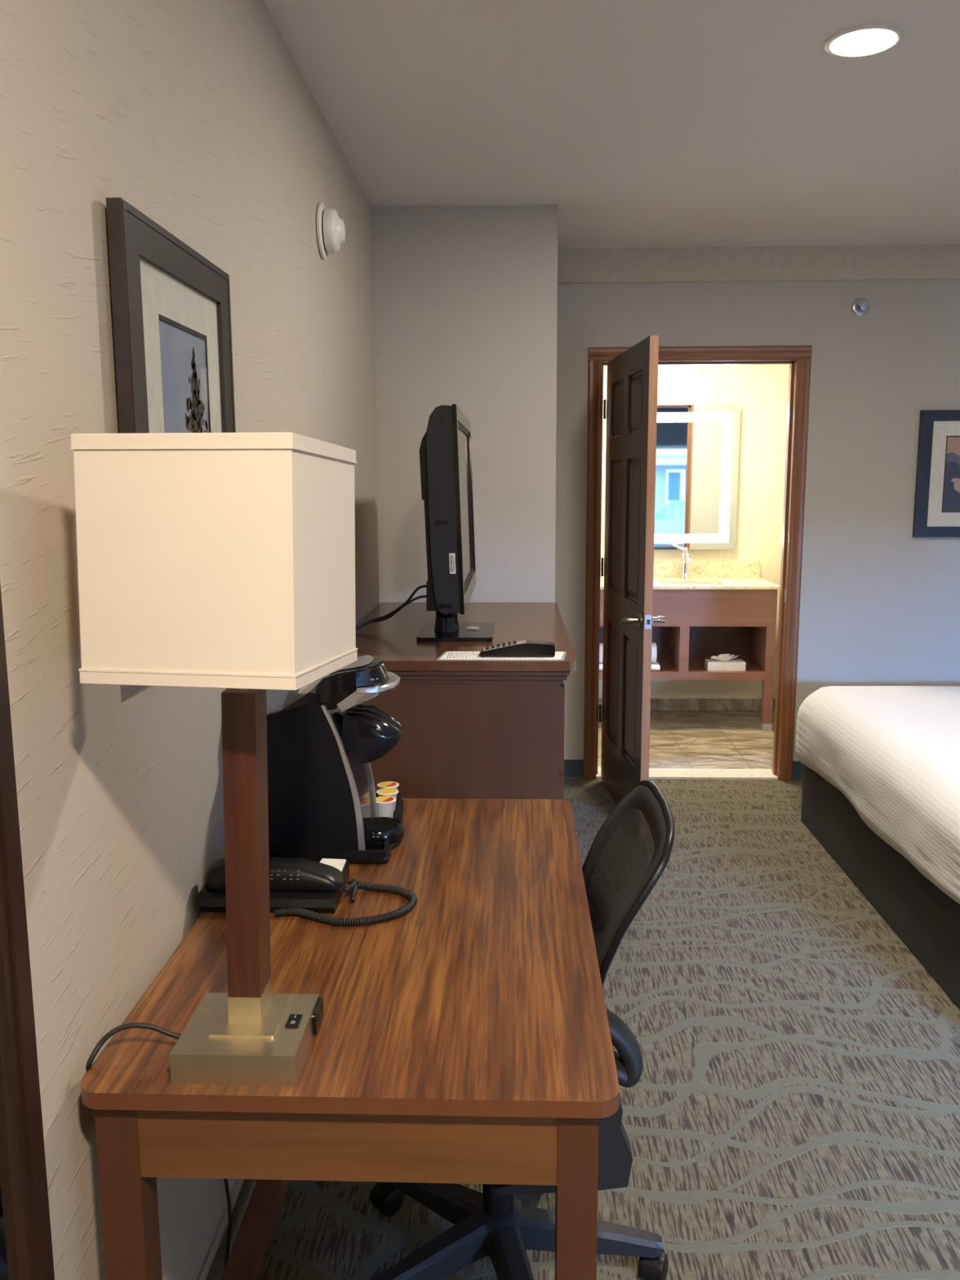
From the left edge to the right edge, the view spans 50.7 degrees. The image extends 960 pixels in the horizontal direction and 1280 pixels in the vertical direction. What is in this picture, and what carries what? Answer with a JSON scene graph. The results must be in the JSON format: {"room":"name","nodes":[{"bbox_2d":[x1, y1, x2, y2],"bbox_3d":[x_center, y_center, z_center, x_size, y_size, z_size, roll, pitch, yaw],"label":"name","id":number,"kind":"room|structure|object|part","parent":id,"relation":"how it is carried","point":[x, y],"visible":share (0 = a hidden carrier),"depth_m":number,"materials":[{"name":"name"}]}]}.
{"room":"hotel room","nodes":[
{"label":"hotel room","id":0,"kind":"room"},
{"bbox_2d":[0,0,379,1279],"bbox_3d":[-0.567,0.007,1.382,0.100,2.560,7.286,0,9,2],"label":"wall","id":1,"kind":"structure","parent":0,"point":[201,116],"depth_m":1.43,"materials":[{"name":"beige paint"}]},
{"bbox_2d":[0,583,54,1279],"bbox_3d":[-0.527,0.524,0.733,0.025,1.500,0.846,0,9,2],"label":"wall mirror","id":2,"kind":"object","parent":1,"relation":"attached to","point":[26,1253],"visible":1,"depth_m":1.11,"materials":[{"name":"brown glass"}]},
{"bbox_3d":[-0.533,0.524,0.733,0.006,1.400,0.746,0,9,2],"label":"glass","id":3,"kind":"part","parent":2,"relation":"part of","materials":[{"name":"brown mirror"}]},
{"bbox_2d":[106,197,235,433],"bbox_3d":[-0.485,-0.311,1.681,0.022,0.665,0.523,0,9,2],"label":"framed picture","id":4,"kind":"object","parent":1,"relation":"attached to","point":[171,304],"visible":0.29,"depth_m":1.57,"materials":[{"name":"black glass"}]},
{"bbox_2d":[159,320,208,432],"bbox_3d":[-0.488,-0.309,1.692,0.003,0.425,0.252,0,9,2],"label":"print","id":5,"kind":"object","parent":4,"relation":"attached to","point":[184,344],"depth_m":1.67},
{"bbox_2d":[195,1178,257,1279],"bbox_3d":[-0.519,1.278,1.218,0.011,0.100,6.370,0,9,2],"label":"baseboard","id":6,"kind":"structure","parent":1,"relation":"attached to","point":[212,1267],"depth_m":1.95,"materials":[{"name":"beige paint"}]},
{"bbox_2d":[315,202,345,259],"bbox_3d":[-0.426,-1.182,2.928,0.070,0.152,0.152,0,9,2],"label":"smoke detector","id":7,"kind":"object","parent":1,"relation":"attached to","point":[330,228],"visible":1,"depth_m":2.88,"materials":[{"name":"white plastic"}]},
{"bbox_2d":[372,204,558,603],"bbox_3d":[-0.041,-0.497,4.561,0.728,2.560,0.816,0,9,2],"label":"wall","id":8,"kind":"structure","parent":0,"point":[465,297],"depth_m":4.06,"materials":[{"name":"beige paint"}]},
{"bbox_2d":[257,710,959,1279],"bbox_3d":[1.498,1.174,2.333,4.165,0.062,8.945,0,9,2],"label":"floor","id":9,"kind":"structure","parent":0,"point":[793,1111],"depth_m":2.57,"materials":[{"name":"carpet"}]},
{"bbox_2d":[80,798,619,1279],"bbox_3d":[-0.142,0.840,1.867,0.671,0.760,1.170,0,9,2],"label":"writing desk","id":10,"kind":"object","parent":9,"relation":"on","point":[464,1036],"visible":0.82,"depth_m":1.34,"materials":[{"name":"brown wood"}]},
{"bbox_3d":[-0.452,0.935,1.343,0.053,0.738,0.052,0,9,2],"label":"leg","id":11,"kind":"part","parent":10,"relation":"part of","materials":[{"name":"brown wood"}]},
{"bbox_2d":[70,431,357,1269],"bbox_3d":[-0.331,0.491,1.532,0.346,1.550,0.665,0,9,2],"label":"table lamp","id":12,"kind":"object","parent":10,"relation":"on","point":[208,560],"visible":0.85,"depth_m":1.14,"materials":[{"name":"white fabric"}]},
{"bbox_3d":[-0.435,0.854,1.636,0.133,0.801,0.580,0,9,2],"label":"power cord","id":13,"kind":"part","parent":12,"relation":"part of","materials":[{"name":"black rubber"}]},
{"bbox_3d":[-0.310,-0.232,1.236,0.258,0.030,0.258,1,9,8],"label":"shade trim","id":14,"kind":"part","parent":12,"relation":"part of","materials":[{"name":"white fabric"}]},
{"bbox_3d":[-0.311,-0.101,1.251,0.255,0.295,0.266,1,9,8],"label":"lamp shade","id":15,"kind":"part","parent":12,"relation":"part of","materials":[{"name":"white fabric"}]},
{"bbox_3d":[-0.312,0.030,1.266,0.258,0.030,0.258,1,9,8],"label":"shade trim","id":16,"kind":"part","parent":12,"relation":"part of","materials":[{"name":"white fabric"}]},
{"bbox_3d":[-0.301,0.260,1.308,0.051,0.402,0.058,0,9,2],"label":"post","id":17,"kind":"part","parent":12,"relation":"part of","materials":[{"name":"brown wood"}]},
{"bbox_3d":[-0.303,0.496,1.342,0.086,0.004,0.107,0,9,2],"label":"foot plate","id":18,"kind":"part","parent":12,"relation":"part of","materials":[{"name":"silver metal"}]},
{"bbox_2d":[284,1013,302,1027],"bbox_3d":[-0.244,0.499,1.327,0.016,0.003,0.029,0,9,2],"label":"rocker switch","id":19,"kind":"object","parent":12,"relation":"attached to","point":[291,1020],"depth_m":1.33,"materials":[{"name":"black plastic"}]},
{"bbox_2d":[311,997,324,1034],"bbox_3d":[-0.221,0.512,1.381,0.006,0.031,0.052,0,9,2],"label":"power outlet","id":20,"kind":"object","parent":12,"relation":"attached to","point":[317,1006],"depth_m":1.37,"materials":[{"name":"black plastic"}]},
{"bbox_2d":[198,857,417,926],"bbox_3d":[-0.298,0.426,1.799,0.375,0.080,0.218,0,9,2],"label":"telephone","id":21,"kind":"object","parent":10,"relation":"on","point":[307,888],"visible":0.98,"depth_m":1.76,"materials":[{"name":"black plastic"}]},
{"bbox_3d":[-0.221,0.461,1.760,0.165,0.023,0.223,8,12,44],"label":"coiled cord","id":22,"kind":"part","parent":21,"relation":"part of","materials":[{"name":"black plastic"}]},
{"bbox_2d":[268,791,403,863],"bbox_3d":[-0.316,0.394,2.172,0.313,0.026,0.400,0,9,2],"label":"serving tray","id":23,"kind":"object","parent":10,"relation":"on","point":[371,855],"visible":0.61,"depth_m":1.98,"materials":[{"name":"black plastic"}]},
{"bbox_2d":[266,654,404,849],"bbox_3d":[-0.302,0.227,2.072,0.291,0.376,0.194,0,9,2],"label":"coffee maker","id":24,"kind":"object","parent":23,"relation":"on","point":[322,739],"visible":0.94,"depth_m":1.99,"materials":[{"name":"black plastic"}]},
{"bbox_3d":[-0.406,0.105,2.057,0.084,0.095,0.150,0,9,2],"label":"water tank","id":25,"kind":"part","parent":24,"relation":"part of","materials":[{"name":"clear plastic"}]},
{"bbox_3d":[-0.268,0.277,1.987,0.079,0.304,0.012,0,9,2],"label":"trim","id":26,"kind":"part","parent":24,"relation":"part of","materials":[{"name":"silver metal"}]},
{"bbox_3d":[-0.257,0.050,2.043,0.080,0.018,0.124,0,9,2],"label":"head plate","id":27,"kind":"part","parent":24,"relation":"part of","materials":[{"name":"silver metal"}]},
{"bbox_3d":[-0.273,0.262,2.077,0.085,0.304,0.170,0,9,2],"label":"panel","id":28,"kind":"part","parent":24,"relation":"part of","materials":[{"name":"silver metal"}]},
{"bbox_3d":[-0.261,0.248,2.167,0.079,0.304,0.012,0,9,2],"label":"trim","id":29,"kind":"part","parent":24,"relation":"part of","materials":[{"name":"silver metal"}]},
{"bbox_2d":[364,817,404,847],"bbox_3d":[-0.210,0.397,2.096,0.108,0.032,0.108,0,9,2],"label":"drip tray","id":30,"kind":"object","parent":24,"relation":"on","point":[377,829],"depth_m":2.06,"materials":[{"name":"black plastic"}]},
{"bbox_2d":[376,795,395,817],"bbox_3d":[-0.209,0.370,2.222,0.050,0.045,0.050,0,9,2],"label":"pod","id":31,"kind":"object","parent":23,"relation":"on","point":[385,804],"visible":0.8,"depth_m":2.21,"materials":[{"name":"white plastic"}]},
{"bbox_3d":[-0.209,0.349,2.218,0.042,0.001,0.042,0,9,2],"label":"foil lid","id":32,"kind":"part","parent":31,"relation":"part of","materials":[{"name":"yellow metal"}]},
{"bbox_2d":[382,796,393,801],"bbox_3d":[-0.198,0.349,2.212,0.015,0.001,0.038,4,10,27],"label":"print","id":33,"kind":"object","parent":31,"relation":"on","point":[384,798],"depth_m":2.22,"materials":[{"name":"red paper"}]},
{"bbox_2d":[376,787,398,811],"bbox_3d":[-0.208,0.361,2.280,0.050,0.045,0.050,0,9,2],"label":"pod","id":34,"kind":"object","parent":23,"relation":"on","point":[390,792],"visible":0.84,"depth_m":2.27,"materials":[{"name":"white plastic"}]},
{"bbox_3d":[-0.208,0.340,2.276,0.042,0.001,0.042,0,9,2],"label":"foil lid","id":35,"kind":"part","parent":34,"relation":"part of","materials":[{"name":"yellow metal"}]},
{"bbox_2d":[377,781,399,789],"bbox_3d":[-0.211,0.353,2.330,0.050,0.045,0.050,0,9,2],"label":"pod","id":36,"kind":"object","parent":23,"relation":"on","point":[392,784],"visible":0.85,"depth_m":2.32,"materials":[{"name":"white plastic"}]},
{"bbox_3d":[-0.211,0.332,2.327,0.042,0.001,0.042,0,9,2],"label":"foil lid","id":37,"kind":"part","parent":36,"relation":"part of","materials":[{"name":"yellow metal"}]},
{"bbox_2d":[385,782,396,786],"bbox_3d":[-0.200,0.332,2.321,0.015,0.001,0.038,5,10,28],"label":"print","id":38,"kind":"object","parent":36,"relation":"on","point":[387,784],"depth_m":2.32,"materials":[{"name":"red paper"}]},
{"bbox_3d":[0.123,0.936,1.323,0.050,0.738,0.052,0,9,2],"label":"leg","id":39,"kind":"part","parent":10,"relation":"part of","materials":[{"name":"brown wood"}]},
{"bbox_2d":[319,602,576,799],"bbox_3d":[-0.070,0.445,3.594,0.730,1.000,1.378,0,9,2],"label":"dresser","id":40,"kind":"object","parent":9,"relation":"on","point":[473,729],"visible":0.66,"depth_m":2.91,"materials":[{"name":"brown wood"}]},
{"bbox_2d":[355,404,494,642],"bbox_3d":[-0.197,-0.372,3.296,0.482,0.708,0.886,0,9,2],"label":"television","id":41,"kind":"object","parent":40,"relation":"on","point":[445,448],"visible":0.86,"depth_m":2.88,"materials":[{"name":"black plastic"}]},
{"bbox_3d":[-0.078,-0.001,3.529,0.713,0.042,1.364,0,9,2],"label":"cornice","id":42,"kind":"part","parent":40,"relation":"part of","materials":[{"name":"brown wood"}]},
{"bbox_2d":[436,651,566,660],"bbox_3d":[0.066,0.045,2.909,0.372,0.003,0.139,0,9,2],"label":"card","id":43,"kind":"object","parent":40,"relation":"on","point":[446,655],"visible":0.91,"depth_m":2.87,"materials":[{"name":"white paper"}]},
{"bbox_2d":[446,652,529,657],"bbox_3d":[0.044,0.044,2.910,0.275,0.001,0.098,0,9,2],"label":"print","id":44,"kind":"object","parent":43,"relation":"on","point":[449,655],"depth_m":2.90},
{"bbox_2d":[480,640,555,657],"bbox_3d":[0.107,0.025,2.893,0.213,0.042,0.048,0,9,2],"label":"remote control","id":45,"kind":"object","parent":43,"relation":"on","point":[524,648],"visible":1,"depth_m":2.87,"materials":[{"name":"black plastic"}]},
{"bbox_3d":[0.070,0.017,2.893,0.122,0.025,0.047,0,9,2],"label":"plate","id":46,"kind":"part","parent":45,"relation":"part of","materials":[{"name":"plastic"}]},
{"bbox_3d":[0.250,0.478,3.283,0.014,0.250,0.620,0,9,2],"label":"drawer","id":47,"kind":"part","parent":40,"relation":"part of","materials":[{"name":"brown wood"}]},
{"bbox_3d":[0.249,0.211,3.241,0.014,0.250,0.620,0,9,2],"label":"drawer","id":48,"kind":"part","parent":40,"relation":"part of","materials":[{"name":"brown wood"}]},
{"bbox_2d":[369,779,675,1279],"bbox_3d":[0.060,0.747,1.865,0.593,0.943,0.616,0,9,2],"label":"office chair","id":49,"kind":"object","parent":9,"relation":"on","point":[631,850],"visible":0.47,"depth_m":1.84,"materials":[{"name":"black"}]},
{"bbox_3d":[-0.109,1.124,1.827,0.271,0.070,0.060,-6,11,-32],"label":"leg","id":50,"kind":"part","parent":49,"relation":"part of","materials":[{"name":"grey plastic"}]},
{"bbox_3d":[-0.095,1.093,2.025,0.271,0.070,0.060,7,12,39],"label":"leg","id":51,"kind":"part","parent":49,"relation":"part of","materials":[{"name":"grey plastic"}]},
{"bbox_3d":[0.077,1.135,1.753,0.060,0.070,0.271,-2,9,-14],"label":"leg","id":52,"kind":"part","parent":49,"relation":"part of","materials":[{"name":"grey plastic"}]},
{"bbox_3d":[0.099,1.085,2.073,0.060,0.070,0.271,3,10,22],"label":"leg","id":53,"kind":"part","parent":49,"relation":"part of","materials":[{"name":"grey plastic"}]},
{"bbox_3d":[0.131,0.746,1.584,0.213,0.248,0.040,0,9,2],"label":"arm post","id":54,"kind":"part","parent":49,"relation":"part of","materials":[{"name":"grey plastic"}]},
{"bbox_3d":[0.205,1.110,1.909,0.272,0.070,0.060,0,9,2],"label":"leg","id":55,"kind":"part","parent":49,"relation":"part of","materials":[{"name":"grey plastic"}]},
{"bbox_3d":[0.241,0.490,1.811,0.117,0.325,0.342,0,9,2],"label":"backrest","id":56,"kind":"part","parent":49,"relation":"part of","materials":[{"name":"black fabric"}]},
{"bbox_3d":[0.086,0.624,1.566,0.331,0.122,0.066,0,9,2],"label":"armrest","id":57,"kind":"part","parent":49,"relation":"part of","materials":[{"name":"grey plastic"}]},
{"bbox_3d":[0.254,0.490,1.811,0.156,0.420,0.441,0,9,2],"label":"frame","id":58,"kind":"part","parent":49,"relation":"part of","materials":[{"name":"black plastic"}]},
{"bbox_2d":[599,589,777,731],"bbox_3d":[1.141,0.085,6.284,1.242,0.859,0.491,0,9,2],"label":"vanity cabinet","id":59,"kind":"object","parent":9,"relation":"on","point":[700,624],"visible":0.53,"depth_m":6.03,"materials":[{"name":"brown wood"}]},
{"bbox_2d":[599,661,660,671],"bbox_3d":[0.886,0.156,6.180,0.398,0.036,0.185,0,9,2],"label":"folded towel","id":60,"kind":"object","parent":59,"relation":"on","point":[655,666],"visible":0.27,"depth_m":6.09,"materials":[{"name":"white fabric"}]},
{"bbox_2d":[599,642,657,662],"bbox_3d":[0.871,0.077,6.161,0.390,0.122,0.124,0,9,2],"label":"rolled towel","id":61,"kind":"object","parent":60,"relation":"on","point":[654,651],"visible":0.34,"depth_m":6.11,"materials":[{"name":"white fabric"}]},
{"bbox_3d":[1.146,-0.109,6.433,1.180,0.520,0.015,0,9,2],"label":"panel","id":62,"kind":"part","parent":59,"relation":"part of","materials":[{"name":"brown wood"}]},
{"bbox_2d":[599,660,764,679],"bbox_3d":[1.142,0.177,6.301,1.131,0.046,0.486,0,9,2],"label":"shelf","id":63,"kind":"object","parent":59,"relation":"attached to","point":[668,670],"depth_m":6.06,"materials":[{"name":"brown wood"}]},
{"bbox_2d":[600,561,780,589],"bbox_3d":[1.140,-0.348,6.238,1.280,0.223,0.584,0,9,2],"label":"countertop","id":64,"kind":"structure","parent":59,"relation":"on","point":[666,575],"depth_m":6.47,"materials":[{"name":"beige stone"}]},
{"bbox_2d":[673,543,691,579],"bbox_3d":[1.298,-0.490,6.351,0.103,0.222,0.150,-6,11,-33],"label":"faucet","id":65,"kind":"object","parent":64,"relation":"on","point":[686,560],"visible":1,"depth_m":6.38,"materials":[{"name":"silver metal"}]},
{"bbox_3d":[1.266,-0.574,6.382,0.096,0.066,0.041,0,9,2],"label":"lever","id":66,"kind":"part","parent":65,"relation":"part of","materials":[{"name":"silver metal"}]},
{"bbox_3d":[1.300,-0.493,6.330,0.032,0.057,0.129,-1,9,-2],"label":"spout","id":67,"kind":"part","parent":65,"relation":"part of","materials":[{"name":"silver metal"}]},
{"bbox_2d":[661,582,720,584],"bbox_3d":[1.292,-0.284,6.200,0.385,0.107,0.308,0,9,2],"label":"basin","id":68,"kind":"object","parent":64,"relation":"in","point":[661,583],"depth_m":6.34,"materials":[{"name":"white ceramic"}]},
{"bbox_2d":[704,653,746,671],"bbox_3d":[1.484,0.130,6.137,0.225,0.096,0.120,0,9,2],"label":"tissue box","id":69,"kind":"object","parent":59,"relation":"on","point":[722,662],"visible":1,"depth_m":6.08,"materials":[{"name":"white cardboard"}]},
{"bbox_3d":[1.735,-0.080,6.265,0.045,0.530,0.436,0,9,2],"label":"panel","id":70,"kind":"part","parent":59,"relation":"part of","materials":[{"name":"brown wood"}]},
{"bbox_3d":[1.726,0.097,6.045,0.054,0.813,0.054,0,9,2],"label":"leg","id":71,"kind":"part","parent":59,"relation":"part of","materials":[{"name":"brown wood"}]},
{"bbox_2d":[795,685,959,1008],"bbox_3d":[2.348,0.634,3.480,2.017,0.635,2.050,0,9,2],"label":"bed","id":72,"kind":"object","parent":9,"relation":"on","point":[881,781],"visible":1,"depth_m":3.48,"materials":[{"name":"grey fabric"}]},
{"bbox_2d":[795,685,959,904],"bbox_3d":[2.348,0.512,3.461,2.015,0.387,2.050,0,9,2],"label":"comforter","id":73,"kind":"object","parent":72,"relation":"on","point":[888,757],"depth_m":3.51,"materials":[{"name":"white fabric"}]},
{"bbox_2d":[262,0,959,248],"bbox_3d":[1.461,-1.303,1.164,4.165,0.080,7.406,0,9,2],"label":"ceiling","id":74,"kind":"structure","parent":0,"point":[647,123],"depth_m":2.95,"materials":[{"name":"white paint"}]},
{"bbox_2d":[823,23,904,57],"bbox_3d":[0.940,-1.462,2.481,0.186,0.013,0.186,0,9,2],"label":"recessed light","id":75,"kind":"object","parent":74,"relation":"in","point":[873,39],"visible":1,"depth_m":2.46,"materials":[{"name":"white plastic"}]},
{"bbox_2d":[598,364,789,698],"bbox_3d":[0.968,-0.756,6.527,2.175,2.450,0.100,0,9,2],"label":"wall","id":76,"kind":"structure","parent":0,"point":[761,391],"depth_m":6.40,"materials":[{"name":"beige paint"}]},
{"bbox_2d":[600,561,759,577],"bbox_3d":[1.149,-0.453,6.506,1.280,0.100,0.021,0,9,2],"label":"backsplash","id":77,"kind":"structure","parent":76,"relation":"attached to","point":[661,569],"depth_m":6.49,"materials":[{"name":"beige stone"}]},
{"bbox_2d":[598,697,775,711],"bbox_3d":[0.971,0.423,6.657,1.975,0.080,0.012,0,9,2],"label":"baseboard","id":78,"kind":"structure","parent":76,"relation":"attached to","point":[715,704],"depth_m":6.63,"materials":[{"name":"wood"}]},
{"bbox_2d":[653,404,740,549],"bbox_3d":[1.283,-1.024,6.402,0.683,0.899,0.042,0,9,2],"label":"mirror","id":79,"kind":"object","parent":76,"relation":"attached to","point":[697,464],"visible":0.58,"depth_m":6.38,"materials":[{"name":"white mirror"}]},
{"bbox_2d":[555,280,959,776],"bbox_3d":[1.976,-0.567,4.952,3.400,2.560,0.120,0,9,2],"label":"wall","id":80,"kind":"structure","parent":0,"point":[880,602],"depth_m":4.85,"materials":[{"name":"beige paint"}]},
{"bbox_2d":[596,335,665,804],"bbox_3d":[0.669,-0.241,4.523,0.164,2.036,0.953,0,9,0],"label":"door","id":81,"kind":"structure","parent":80,"relation":"in","point":[632,389],"depth_m":4.37,"materials":[{"name":"brown wood"}]},
{"bbox_3d":[0.641,0.207,4.768,0.023,0.550,0.285,-1,9,-3],"label":"panel","id":82,"kind":"part","parent":81,"relation":"part of","materials":[{"name":"brown wood"}]},
{"bbox_3d":[0.638,-0.524,4.653,0.023,0.600,0.285,-1,9,-3],"label":"panel","id":83,"kind":"part","parent":81,"relation":"part of","materials":[{"name":"brown wood"}]},
{"bbox_3d":[0.635,-1.040,4.572,0.023,0.245,0.285,-1,9,-3],"label":"panel","id":84,"kind":"part","parent":81,"relation":"part of","materials":[{"name":"brown wood"}]},
{"bbox_3d":[0.663,0.266,4.389,0.023,0.550,0.285,-1,9,-3],"label":"panel","id":85,"kind":"part","parent":81,"relation":"part of","materials":[{"name":"brown wood"}]},
{"bbox_3d":[0.624,-0.087,4.175,0.071,0.066,0.144,0,9,2],"label":"lever handle","id":86,"kind":"part","parent":81,"relation":"part of","materials":[{"name":"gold metal"}]},
{"bbox_3d":[0.660,-0.465,4.273,0.023,0.600,0.285,-1,9,-3],"label":"panel","id":87,"kind":"part","parent":81,"relation":"part of","materials":[{"name":"brown wood"}]},
{"bbox_3d":[0.658,-0.981,4.192,0.023,0.245,0.285,-1,9,-3],"label":"panel","id":88,"kind":"part","parent":81,"relation":"part of","materials":[{"name":"brown wood"}]},
{"bbox_3d":[0.677,-0.072,4.075,0.025,0.057,0.002,-1,9,-3],"label":"latch plate","id":89,"kind":"part","parent":81,"relation":"part of","materials":[{"name":"silver metal"}]},
{"bbox_3d":[0.720,-0.089,4.180,0.064,0.066,0.149,-1,9,-3],"label":"lever handle","id":90,"kind":"part","parent":81,"relation":"part of","materials":[{"name":"silver metal"}]},
{"bbox_2d":[563,759,803,780],"bbox_3d":[1.960,0.658,5.080,3.237,0.100,0.012,0,9,2],"label":"baseboard","id":91,"kind":"structure","parent":80,"relation":"attached to","point":[573,768],"depth_m":5.13,"materials":[{"name":"grey rubber"}]},
{"bbox_2d":[595,768,777,779],"bbox_3d":[1.049,0.687,5.201,0.915,0.012,0.155,0,9,2],"label":"threshold","id":92,"kind":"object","parent":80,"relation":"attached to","point":[654,773],"depth_m":5.17,"materials":[{"name":"white stone"}]},
{"bbox_2d":[583,345,812,781],"bbox_3d":[1.045,-0.350,5.011,1.047,2.120,0.141,0,9,2],"label":"trim","id":93,"kind":"structure","parent":80,"relation":"attached to","point":[798,357],"depth_m":4.92,"materials":[{"name":"brown wood"}]},
{"bbox_3d":[1.502,-0.218,4.984,0.003,0.065,0.032,0,9,2],"label":"strike plate","id":94,"kind":"part","parent":93,"relation":"part of","materials":[{"name":"silver metal"}]},
{"bbox_2d":[557,244,959,284],"bbox_3d":[1.949,-1.745,4.683,3.237,0.148,0.046,0,9,2],"label":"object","id":95,"kind":"structure","parent":80,"relation":"attached to","point":[923,261],"depth_m":4.69,"materials":[{"name":"beige paint"}]},
{"bbox_2d":[851,297,869,315],"bbox_3d":[1.780,-1.554,4.714,0.082,0.082,0.056,0,9,2],"label":"sprinkler head","id":96,"kind":"object","parent":80,"relation":"attached to","point":[860,306],"visible":1,"depth_m":4.74},
{"bbox_2d":[912,409,959,537],"bbox_3d":[2.460,-0.791,4.824,0.744,0.597,0.022,0,9,2],"label":"framed picture","id":97,"kind":"object","parent":80,"relation":"attached to","point":[936,513],"visible":1,"depth_m":4.83},
{"bbox_2d":[942,436,959,511],"bbox_3d":[2.460,-0.789,4.823,0.497,0.364,0.004,0,9,2],"label":"print","id":98,"kind":"object","parent":97,"relation":"attached to","point":[951,445],"depth_m":4.83}
]}

